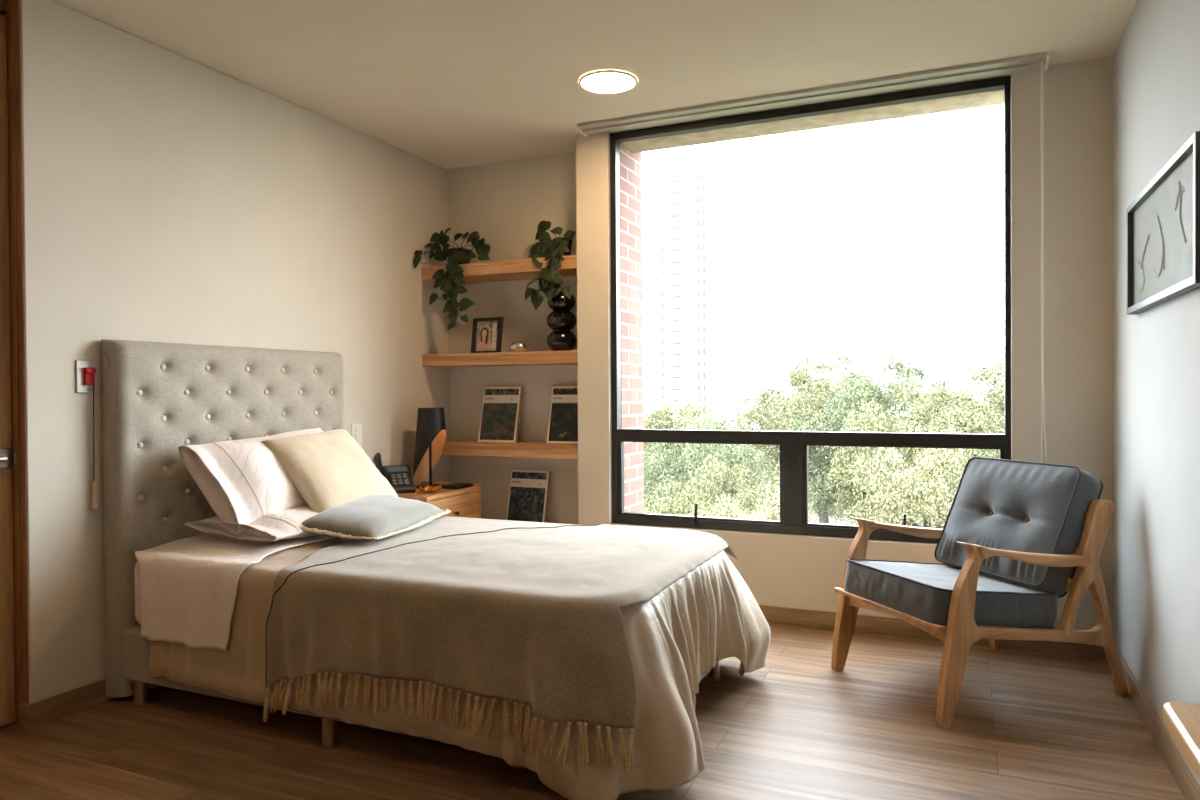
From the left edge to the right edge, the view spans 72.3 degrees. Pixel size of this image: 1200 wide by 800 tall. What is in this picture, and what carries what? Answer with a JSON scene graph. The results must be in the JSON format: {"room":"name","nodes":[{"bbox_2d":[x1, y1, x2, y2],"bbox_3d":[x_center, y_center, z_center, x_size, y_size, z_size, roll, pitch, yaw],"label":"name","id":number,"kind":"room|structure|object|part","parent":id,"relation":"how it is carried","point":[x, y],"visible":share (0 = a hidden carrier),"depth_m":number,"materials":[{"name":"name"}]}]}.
{"room":"care facility","nodes":[
{"label":"care facility","id":0,"kind":"room"},
{"bbox_2d":[20,0,449,703],"bbox_3d":[-2.126,-0.138,2.669,0.260,2.500,5.619,0,1,24],"label":"wall","id":1,"kind":"structure","parent":0,"point":[168,196],"depth_m":3.30,"materials":[{"name":"paint"}]},
{"bbox_2d":[0,14,15,725],"bbox_3d":[-2.170,-0.097,2.391,0.101,2.400,0.874,0,1,24],"label":"door","id":2,"kind":"structure","parent":1,"relation":"in","point":[7,631],"depth_m":2.78,"materials":[{"name":"brown wood"}]},
{"bbox_3d":[-2.012,0.198,2.699,0.061,0.069,0.180,0,1,24],"label":"handle","id":3,"kind":"part","parent":2,"relation":"part of","materials":[{"name":"silver metal"}]},
{"bbox_2d":[0,0,28,726],"bbox_3d":[-2.193,-0.134,2.338,0.104,2.500,0.998,0,1,24],"label":"trim","id":4,"kind":"structure","parent":1,"relation":"attached to","point":[10,9],"depth_m":2.78,"materials":[{"name":"brown wood"}]},
{"bbox_2d":[14,452,16,464],"bbox_3d":[-1.980,0.198,2.780,0.013,0.042,0.004,0,1,24],"label":"strike plate","id":5,"kind":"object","parent":4,"relation":"attached to","point":[15,456],"depth_m":2.78,"materials":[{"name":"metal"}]},
{"bbox_2d":[21,679,115,728],"bbox_3d":[-2.034,1.072,2.568,0.041,0.081,5.479,0,1,24],"label":"baseboard","id":6,"kind":"structure","parent":1,"relation":"attached to","point":[52,708],"depth_m":2.87,"materials":[{"name":"brown wood"}]},
{"bbox_2d":[76,360,98,508],"bbox_3d":[-1.839,0.127,2.961,0.026,0.538,0.082,0,1,24],"label":"switch","id":7,"kind":"object","parent":1,"relation":"attached to","point":[87,372],"visible":1,"depth_m":2.97,"materials":[{"name":"grey"}]},
{"bbox_3d":[-1.850,-0.084,2.963,0.006,0.117,0.082,0,1,24],"label":"wall plate","id":8,"kind":"part","parent":7,"relation":"part of","materials":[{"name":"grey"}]},
{"bbox_3d":[-1.832,0.344,2.975,0.025,0.102,0.025,0,1,24],"label":"pull handle","id":9,"kind":"part","parent":7,"relation":"part of","materials":[{"name":"beige"}]},
{"bbox_3d":[-1.833,0.123,2.975,0.008,0.358,0.006,0,1,24],"label":"pull cord","id":10,"kind":"part","parent":7,"relation":"part of","materials":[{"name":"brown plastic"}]},
{"bbox_2d":[351,424,361,446],"bbox_3d":[-1.266,0.184,4.277,0.011,0.121,0.080,0,1,24],"label":"light switch","id":11,"kind":"object","parent":1,"relation":"attached to","point":[356,429],"visible":0.84,"depth_m":4.27,"materials":[{"name":"white plastic"}]},
{"bbox_2d":[448,152,578,524],"bbox_3d":[-0.440,-0.171,4.919,1.006,2.500,0.140,0,1,24],"label":"wall","id":12,"kind":"structure","parent":0,"point":[505,202],"depth_m":4.88,"materials":[{"name":"paint"}]},
{"bbox_2d":[421,255,576,283],"bbox_3d":[-0.528,-0.743,4.722,1.004,0.071,0.277,0,1,24],"label":"wall shelf","id":13,"kind":"object","parent":12,"relation":"attached to","point":[520,269],"visible":0.52,"depth_m":4.62,"materials":[{"name":"brown wood"}]},
{"bbox_2d":[413,228,490,329],"bbox_3d":[-0.840,-0.706,4.747,0.418,0.619,0.269,0,1,24],"label":"pothos","id":14,"kind":"object","parent":13,"relation":"on","point":[448,282],"visible":1,"depth_m":4.70,"materials":[{"name":"green plant"}]},
{"bbox_2d":[447,247,469,263],"bbox_3d":[-0.829,-0.831,4.827,0.104,0.108,0.104,0,1,24],"label":"pot","id":15,"kind":"object","parent":13,"relation":"on","point":[450,251],"depth_m":4.79,"materials":[{"name":"black"}]},
{"bbox_2d":[525,220,575,309],"bbox_3d":[-0.268,-0.746,4.515,0.318,0.520,0.242,0,1,17],"label":"pothos","id":16,"kind":"object","parent":13,"relation":"on","point":[548,286],"visible":1,"depth_m":4.45,"materials":[{"name":"green plant"}]},
{"bbox_2d":[553,237,571,255],"bbox_3d":[-0.207,-0.836,4.563,0.110,0.115,0.110,0,1,24],"label":"pot","id":17,"kind":"object","parent":13,"relation":"on","point":[568,239],"depth_m":4.52,"materials":[{"name":"black"}]},
{"bbox_2d":[422,350,576,366],"bbox_3d":[-0.525,-0.234,4.727,1.004,0.068,0.277,0,1,24],"label":"wall shelf","id":18,"kind":"object","parent":12,"relation":"attached to","point":[565,357],"visible":0.74,"depth_m":4.61,"materials":[{"name":"brown wood"}]},
{"bbox_2d":[471,317,502,352],"bbox_3d":[-0.647,-0.366,4.761,0.196,0.222,0.076,0,1,24],"label":"photo frame","id":19,"kind":"object","parent":18,"relation":"on","point":[486,332],"visible":0.84,"depth_m":4.75,"materials":[{"name":"black wood"}]},
{"bbox_2d":[509,341,526,351],"bbox_3d":[-0.463,-0.300,4.645,0.106,0.063,0.084,0,1,24],"label":"ornament","id":20,"kind":"object","parent":18,"relation":"on","point":[517,346],"visible":0.94,"depth_m":4.61,"materials":[{"name":"silver metal"}]},
{"bbox_2d":[547,289,576,350],"bbox_3d":[-0.213,-0.442,4.560,0.166,0.346,0.166,0,1,24],"label":"vase","id":21,"kind":"object","parent":18,"relation":"on","point":[561,320],"visible":0.82,"depth_m":4.50,"materials":[{"name":"black ceramic"}]},
{"bbox_2d":[441,440,577,458],"bbox_3d":[-0.522,0.282,4.732,1.004,0.067,0.277,0,1,24],"label":"wall shelf","id":22,"kind":"object","parent":12,"relation":"attached to","point":[452,447],"visible":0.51,"depth_m":4.59,"materials":[{"name":"brown wood"}]},
{"bbox_2d":[478,386,522,442],"bbox_3d":[-0.589,0.086,4.841,0.258,0.332,0.094,0,1,24],"label":"art print","id":23,"kind":"object","parent":22,"relation":"on","point":[501,405],"visible":0.91,"depth_m":4.83,"materials":[{"name":"brown paper"}]},
{"bbox_2d":[480,403,516,439],"bbox_3d":[-0.597,0.126,4.824,0.230,0.215,0.050,0,1,24],"label":"painting","id":24,"kind":"object","parent":23,"relation":"attached to","point":[498,421],"depth_m":4.82},
{"bbox_2d":[546,386,577,443],"bbox_3d":[-0.171,0.085,4.656,0.258,0.332,0.094,0,1,24],"label":"art print","id":25,"kind":"object","parent":22,"relation":"on","point":[563,412],"visible":0.66,"depth_m":4.66,"materials":[{"name":"black paper"}]},
{"bbox_2d":[548,403,577,441],"bbox_3d":[-0.178,0.125,4.639,0.230,0.215,0.050,0,1,24],"label":"painting","id":26,"kind":"object","parent":25,"relation":"attached to","point":[563,417],"depth_m":4.65},
{"bbox_3d":[-0.518,0.780,4.737,1.005,0.067,0.277,0,1,24],"label":"wall shelf","id":27,"kind":"object","parent":12,"relation":"attached to","visible":0},
{"bbox_2d":[506,469,550,522],"bbox_3d":[-0.420,0.579,4.778,0.262,0.341,0.090,0,1,26],"label":"art print","id":28,"kind":"object","parent":27,"relation":"on","point":[528,493],"visible":0.76,"depth_m":4.77,"materials":[{"name":"black paper"}]},
{"bbox_2d":[508,487,545,521],"bbox_3d":[-0.428,0.620,4.761,0.233,0.221,0.048,0,1,26],"label":"painting","id":29,"kind":"object","parent":28,"relation":"attached to","point":[528,504],"depth_m":4.76},
{"bbox_2d":[0,623,1185,799],"bbox_3d":[-0.489,1.159,1.887,3.840,0.100,5.760,0,1,24],"label":"floor","id":30,"kind":"structure","parent":0,"point":[1026,725],"depth_m":2.61,"materials":[{"name":"laminate"}]},
{"bbox_2d":[101,339,720,799],"bbox_3d":[-0.648,0.434,3.152,2.032,1.328,1.216,0,1,24],"label":"bed","id":31,"kind":"object","parent":30,"relation":"on","point":[158,398],"visible":0.4,"depth_m":3.14,"materials":[{"name":"fabric"}]},
{"bbox_2d":[134,561,140,624],"bbox_3d":[-0.606,0.692,3.135,1.910,0.264,1.170,0,1,24],"label":"mattress","id":32,"kind":"object","parent":31,"relation":"on","point":[137,568],"visible":0.06,"depth_m":2.97,"materials":[{"name":"beige fabric"}]},
{"bbox_2d":[135,533,335,651],"bbox_3d":[-1.212,0.676,3.353,0.580,0.311,1.202,0,1,24],"label":"sheet","id":33,"kind":"object","parent":32,"relation":"on","point":[188,586],"visible":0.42,"depth_m":2.84,"materials":[{"name":"white fabric"}]},
{"bbox_2d":[184,505,317,541],"bbox_3d":[-1.218,0.468,3.359,0.459,0.102,0.740,0,1,24],"label":"pillow","id":34,"kind":"object","parent":33,"relation":"on","point":[284,524],"visible":0.35,"depth_m":3.08,"materials":[{"name":"white fabric"}]},
{"bbox_2d":[179,428,322,534],"bbox_3d":[-1.315,0.313,3.411,0.295,0.362,0.767,0,1,24],"label":"pillow","id":35,"kind":"object","parent":34,"relation":"on","point":[243,481],"visible":0.54,"depth_m":3.16,"materials":[{"name":"white fabric"}]},
{"bbox_2d":[261,429,397,512],"bbox_3d":[-1.142,0.309,3.509,0.352,0.350,0.471,0,1,24],"label":"cushion","id":36,"kind":"object","parent":34,"relation":"on","point":[329,469],"visible":0.91,"depth_m":3.41,"materials":[{"name":"beige fabric"}]},
{"bbox_2d":[149,537,770,799],"bbox_3d":[-0.426,0.791,3.107,1.953,0.524,1.468,0,1,24],"label":"duvet","id":37,"kind":"object","parent":32,"relation":"on","point":[710,614],"visible":0.27,"depth_m":2.46,"materials":[{"name":"beige fabric"}]},
{"bbox_2d":[263,516,736,771],"bbox_3d":[-0.324,0.767,2.980,1.420,0.503,1.403,0,1,24],"label":"throw blanket","id":38,"kind":"object","parent":37,"relation":"on","point":[529,613],"visible":0.98,"depth_m":2.44,"materials":[{"name":"beige fabric"}]},
{"bbox_2d":[300,494,450,540],"bbox_3d":[-0.904,0.456,3.313,0.378,0.105,0.609,0,1,16],"label":"cushion","id":39,"kind":"object","parent":38,"relation":"on","point":[371,517],"visible":1,"depth_m":3.16,"materials":[{"name":"grey fabric"}]},
{"bbox_3d":[-0.904,0.468,3.313,0.378,0.078,0.606,0,1,16],"label":"trim","id":40,"kind":"part","parent":39,"relation":"part of","materials":[{"name":"beige fabric"}]},
{"bbox_3d":[-1.674,1.059,2.994,0.056,0.095,0.056,0,1,24],"label":"leg","id":41,"kind":"part","parent":31,"relation":"part of","materials":[{"name":"brown wood"}]},
{"bbox_3d":[-1.534,0.425,3.544,0.096,1.306,1.212,0,1,24],"label":"headboard","id":42,"kind":"part","parent":31,"relation":"part of","materials":[{"name":"fabric"}]},
{"bbox_3d":[-0.865,1.057,2.625,0.056,0.095,0.056,0,1,24],"label":"leg","id":43,"kind":"part","parent":31,"relation":"part of","materials":[{"name":"brown wood"}]},
{"bbox_3d":[0.444,1.043,3.212,0.056,0.095,0.056,0,1,24],"label":"leg","id":44,"kind":"part","parent":31,"relation":"part of","materials":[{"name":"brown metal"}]},
{"bbox_2d":[397,482,480,517],"bbox_3d":[-0.941,0.782,4.471,0.418,0.610,0.506,0,1,24],"label":"nightstand","id":45,"kind":"object","parent":30,"relation":"on","point":[465,502],"visible":0.2,"depth_m":4.42,"materials":[{"name":"brown wood"}]},
{"bbox_2d":[374,453,415,492],"bbox_3d":[-1.134,0.386,4.390,0.248,0.209,0.241,-1,1,-24],"label":"desk phone","id":46,"kind":"object","parent":45,"relation":"on","point":[399,477],"visible":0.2,"depth_m":4.37,"materials":[{"name":"black plastic"}]},
{"bbox_2d":[413,407,446,488],"bbox_3d":[-0.951,0.265,4.577,0.189,0.444,0.190,0,1,24],"label":"table lamp","id":47,"kind":"object","parent":45,"relation":"on","point":[431,434],"visible":0.96,"depth_m":4.52,"materials":[{"name":"black metal"}]},
{"bbox_3d":[-0.943,0.312,4.564,0.015,0.328,0.015,0,1,24],"label":"stem","id":48,"kind":"part","parent":47,"relation":"part of","materials":[{"name":"black metal"}]},
{"bbox_2d":[419,485,441,492],"bbox_3d":[-0.898,0.472,4.343,0.110,0.034,0.138,0,1,24],"label":"dish","id":49,"kind":"object","parent":45,"relation":"on","point":[428,488],"visible":1,"depth_m":4.32,"materials":[{"name":"orange glass"}]},
{"bbox_3d":[-0.911,0.636,4.455,0.299,0.242,0.464,0,1,24],"label":"drawer","id":50,"kind":"part","parent":45,"relation":"part of","materials":[{"name":"brown wood"}]},
{"bbox_2d":[441,483,472,489],"bbox_3d":[-0.793,0.478,4.554,0.110,0.018,0.160,0,1,24],"label":"case","id":51,"kind":"object","parent":45,"relation":"on","point":[455,486],"visible":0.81,"depth_m":4.50,"materials":[{"name":"black"}]},
{"bbox_2d":[831,457,1128,728],"bbox_3d":[1.431,0.667,3.154,0.843,0.849,0.646,-1,1,-19],"label":"armchair","id":52,"kind":"object","parent":30,"relation":"on","point":[1016,537],"visible":1,"depth_m":2.98,"materials":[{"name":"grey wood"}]},
{"bbox_3d":[1.028,0.783,3.329,0.194,0.618,0.034,-1,1,-19],"label":"leg","id":53,"kind":"part","parent":52,"relation":"part of","materials":[{"name":"brown wood"}]},
{"bbox_3d":[1.313,0.539,3.429,0.506,0.111,0.046,-1,1,-19],"label":"armrest","id":54,"kind":"part","parent":52,"relation":"part of","materials":[{"name":"brown wood"}]},
{"bbox_2d":[844,560,1057,626],"bbox_3d":[1.312,0.729,3.118,0.550,0.180,0.572,-1,1,-19],"label":"seat cushion","id":55,"kind":"object","parent":52,"relation":"on","point":[918,594],"depth_m":2.94,"materials":[{"name":"grey fabric"}]},
{"bbox_3d":[1.221,0.788,2.769,0.194,0.618,0.034,-1,1,-19],"label":"leg","id":56,"kind":"part","parent":52,"relation":"part of","materials":[{"name":"brown wood"}]},
{"bbox_3d":[1.651,0.833,3.544,0.176,0.505,0.032,-1,1,-19],"label":"leg","id":57,"kind":"part","parent":52,"relation":"part of","materials":[{"name":"brown wood"}]},
{"bbox_2d":[936,458,1100,596],"bbox_3d":[1.623,0.479,3.225,0.298,0.468,0.564,-1,1,-19],"label":"cushion","id":58,"kind":"object","parent":52,"relation":"on","point":[1003,504],"depth_m":3.11,"materials":[{"name":"grey fabric"}]},
{"bbox_3d":[1.509,0.544,2.862,0.506,0.111,0.046,-1,1,-19],"label":"armrest","id":59,"kind":"part","parent":52,"relation":"part of","materials":[{"name":"brown wood"}]},
{"bbox_3d":[1.524,0.825,2.874,0.616,0.126,0.030,-1,1,-19],"label":"rail","id":60,"kind":"part","parent":52,"relation":"part of","materials":[{"name":"brown wood"}]},
{"bbox_3d":[1.599,0.665,3.212,0.035,0.050,0.566,-1,1,-19],"label":"rail","id":61,"kind":"part","parent":52,"relation":"part of","materials":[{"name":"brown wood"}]},
{"bbox_3d":[1.744,0.603,2.948,0.247,0.483,0.034,-1,1,-19],"label":"post","id":62,"kind":"part","parent":52,"relation":"part of","materials":[{"name":"brown wood"}]},
{"bbox_3d":[1.844,0.837,2.984,0.176,0.505,0.032,-1,1,-19],"label":"leg","id":63,"kind":"part","parent":52,"relation":"part of","materials":[{"name":"brown wood"}]},
{"bbox_2d":[1163,701,1199,781],"bbox_3d":[0.661,0.745,0.519,0.341,0.740,0.956,0,1,24],"label":"console table","id":64,"kind":"object","parent":30,"relation":"on","point":[1181,719],"visible":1,"depth_m":0.94,"materials":[{"name":"brown wood"}]},
{"bbox_2d":[52,0,1136,168],"bbox_3d":[-0.506,-1.450,1.861,3.840,0.120,5.760,0,1,24],"label":"ceiling","id":65,"kind":"structure","parent":0,"point":[447,84],"depth_m":3.28,"materials":[{"name":"paint"}]},
{"bbox_2d":[579,70,637,93],"bbox_3d":[0.036,-1.405,3.632,0.260,0.011,0.260,0,1,24],"label":"recessed light","id":66,"kind":"object","parent":65,"relation":"in","point":[600,81],"visible":1,"depth_m":3.61,"materials":[{"name":"white plastic"}]},
{"bbox_2d":[619,143,643,512],"bbox_3d":[-0.120,0.180,4.680,0.662,4.200,0.330,0,1,24],"label":"wall","id":67,"kind":"structure","parent":0,"point":[631,244],"depth_m":4.53,"materials":[{"name":"brick"}]},
{"bbox_2d":[576,56,1111,629],"bbox_3d":[1.108,-0.297,4.017,2.554,2.750,0.300,0,1,24],"label":"wall","id":68,"kind":"structure","parent":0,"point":[781,570],"depth_m":3.53,"materials":[{"name":"paint"}]},
{"bbox_2d":[610,76,1010,543],"bbox_3d":[0.927,-0.379,3.966,1.894,2.059,0.102,0,1,24],"label":"window","id":69,"kind":"structure","parent":68,"relation":"attached to","point":[794,445],"depth_m":3.97,"materials":[{"name":"black metal"}]},
{"bbox_3d":[0.484,0.581,4.142,0.044,0.124,0.044,0,1,24],"label":"handle","id":70,"kind":"part","parent":69,"relation":"part of","materials":[{"name":"black metal"}]},
{"bbox_3d":[0.503,0.410,4.187,0.873,0.393,0.040,0,1,24],"label":"sash","id":71,"kind":"part","parent":69,"relation":"part of","materials":[{"name":"black"}]},
{"bbox_3d":[1.385,0.408,3.797,0.876,0.393,0.040,0,1,24],"label":"sash","id":72,"kind":"part","parent":69,"relation":"part of","materials":[{"name":"black"}]},
{"bbox_3d":[1.385,0.579,3.745,0.044,0.124,0.044,0,1,24],"label":"handle","id":73,"kind":"part","parent":69,"relation":"part of","materials":[{"name":"black metal"}]},
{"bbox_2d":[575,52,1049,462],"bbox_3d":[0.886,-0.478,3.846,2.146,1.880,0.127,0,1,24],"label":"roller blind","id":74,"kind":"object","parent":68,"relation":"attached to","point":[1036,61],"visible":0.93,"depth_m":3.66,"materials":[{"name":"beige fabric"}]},
{"bbox_3d":[1.838,-0.469,3.402,0.025,1.859,0.011,0,1,3],"label":"pull cord","id":75,"kind":"part","parent":74,"relation":"part of","materials":[{"name":"white plastic"}]},
{"bbox_2d":[758,604,1106,658],"bbox_3d":[1.001,1.040,3.909,2.442,0.081,0.013,0,1,24],"label":"baseboard","id":76,"kind":"structure","parent":68,"relation":"attached to","point":[888,626],"depth_m":3.76,"materials":[{"name":"brown wood"}]},
{"bbox_2d":[1112,0,1199,784],"bbox_3d":[1.128,-0.142,0.976,0.140,2.500,5.430,0,1,24],"label":"wall","id":77,"kind":"structure","parent":0,"point":[1156,56],"depth_m":2.68,"materials":[{"name":"paint"}]},
{"bbox_2d":[1116,647,1199,799],"bbox_3d":[1.073,1.067,1.035,0.013,0.081,5.187,0,1,24],"label":"baseboard","id":78,"kind":"structure","parent":77,"relation":"attached to","point":[1183,776],"depth_m":2.52,"materials":[{"name":"brown wood"}]},
{"bbox_2d":[1126,131,1199,314],"bbox_3d":[1.704,-0.490,2.494,0.031,0.381,0.950,0,1,24],"label":"wall picture","id":79,"kind":"object","parent":77,"relation":"attached to","point":[1163,221],"visible":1,"depth_m":2.44,"materials":[{"name":"black paint"}]},
{"label":"outside","id":80,"kind":"structure","parent":0,"visible":0},
{"bbox_2d":[653,393,1004,526],"bbox_3d":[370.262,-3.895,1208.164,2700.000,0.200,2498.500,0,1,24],"label":"ground","id":81,"kind":"structure","parent":80,"point":[845,518],"depth_m":101.43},
{"bbox_2d":[643,392,693,494],"bbox_3d":[1.415,4.375,39.956,7.383,10.726,8.263,0,1,-3],"label":"tree","id":82,"kind":"object","parent":81,"relation":"on","point":[675,445],"visible":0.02,"depth_m":39.61,"materials":[{"name":"green plant"}]},
{"bbox_2d":[642,142,764,429],"bbox_3d":[19.678,-22.071,161.062,20.800,61.000,20.900,0,1,24],"label":"tower building","id":83,"kind":"structure","parent":81,"relation":"on","point":[703,214],"depth_m":151.52,"materials":[{"name":"white concrete"}]},
{"bbox_2d":[643,389,764,513],"bbox_3d":[2.777,4.721,29.738,6.280,10.210,6.126,-1,1,-24],"label":"tree","id":84,"kind":"object","parent":81,"relation":"on","point":[661,419],"visible":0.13,"depth_m":29.00,"materials":[{"name":"green plant"}]},
{"bbox_2d":[644,451,770,518],"bbox_3d":[2.610,5.515,17.534,3.727,8.856,3.746,0,1,5],"label":"tree","id":85,"kind":"object","parent":81,"relation":"on","point":[746,498],"visible":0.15,"depth_m":17.21,"materials":[{"name":"green plant"}]},
{"bbox_2d":[644,396,779,515],"bbox_3d":[3.024,4.879,22.769,5.115,10.023,4.571,0,1,6],"label":"tree","id":86,"kind":"object","parent":81,"relation":"on","point":[665,467],"visible":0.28,"depth_m":22.32,"materials":[{"name":"green plant"}]},
{"bbox_2d":[697,476,815,521],"bbox_3d":[2.547,5.617,13.242,3.514,8.735,3.428,0,1,13],"label":"tree","id":87,"kind":"object","parent":81,"relation":"on","point":[774,511],"visible":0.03,"depth_m":13.05,"materials":[{"name":"green plant"}]},
{"bbox_2d":[724,374,875,523],"bbox_3d":[11.636,4.042,49.254,10.041,11.090,10.886,-1,1,-31],"label":"tree","id":88,"kind":"object","parent":81,"relation":"on","point":[777,398],"visible":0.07,"depth_m":48.55,"materials":[{"name":"green plant"}]},
{"bbox_2d":[731,348,917,522],"bbox_3d":[10.215,3.704,36.111,8.028,12.025,7.986,0,1,40],"label":"tree","id":89,"kind":"object","parent":81,"relation":"on","point":[798,377],"visible":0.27,"depth_m":35.63,"materials":[{"name":"green plant"}]},
{"bbox_2d":[784,329,999,521],"bbox_3d":[9.664,3.758,27.087,5.907,12.097,6.611,-1,1,-39],"label":"tree","id":90,"kind":"object","parent":81,"relation":"on","point":[844,402],"visible":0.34,"depth_m":26.84,"materials":[{"name":"green plant"}]},
{"bbox_2d":[826,376,999,527],"bbox_3d":[8.185,4.614,20.179,4.970,10.535,4.944,-1,1,-40],"label":"tree","id":91,"kind":"object","parent":81,"relation":"on","point":[974,419],"visible":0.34,"depth_m":20.16,"materials":[{"name":"green plant"}]},
{"bbox_2d":[847,427,980,528],"bbox_3d":[6.050,5.226,15.609,3.573,9.427,3.663,-1,1,-33],"label":"tree","id":92,"kind":"object","parent":81,"relation":"on","point":[942,481],"visible":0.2,"depth_m":15.11,"materials":[{"name":"green plant"}]},
{"bbox_2d":[925,354,1004,427],"bbox_3d":[23.395,3.113,44.596,9.844,12.883,11.018,0,1,6],"label":"tree","id":93,"kind":"object","parent":81,"relation":"on","point":[969,367],"visible":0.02,"depth_m":45.13,"materials":[{"name":"green plant"}]},
{"bbox_2d":[968,347,1004,456],"bbox_3d":[17.807,3.379,32.457,8.165,12.649,7.531,0,1,41],"label":"tree","id":94,"kind":"object","parent":81,"relation":"on","point":[999,405],"visible":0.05,"depth_m":32.51,"materials":[{"name":"green plant"}]}
]}

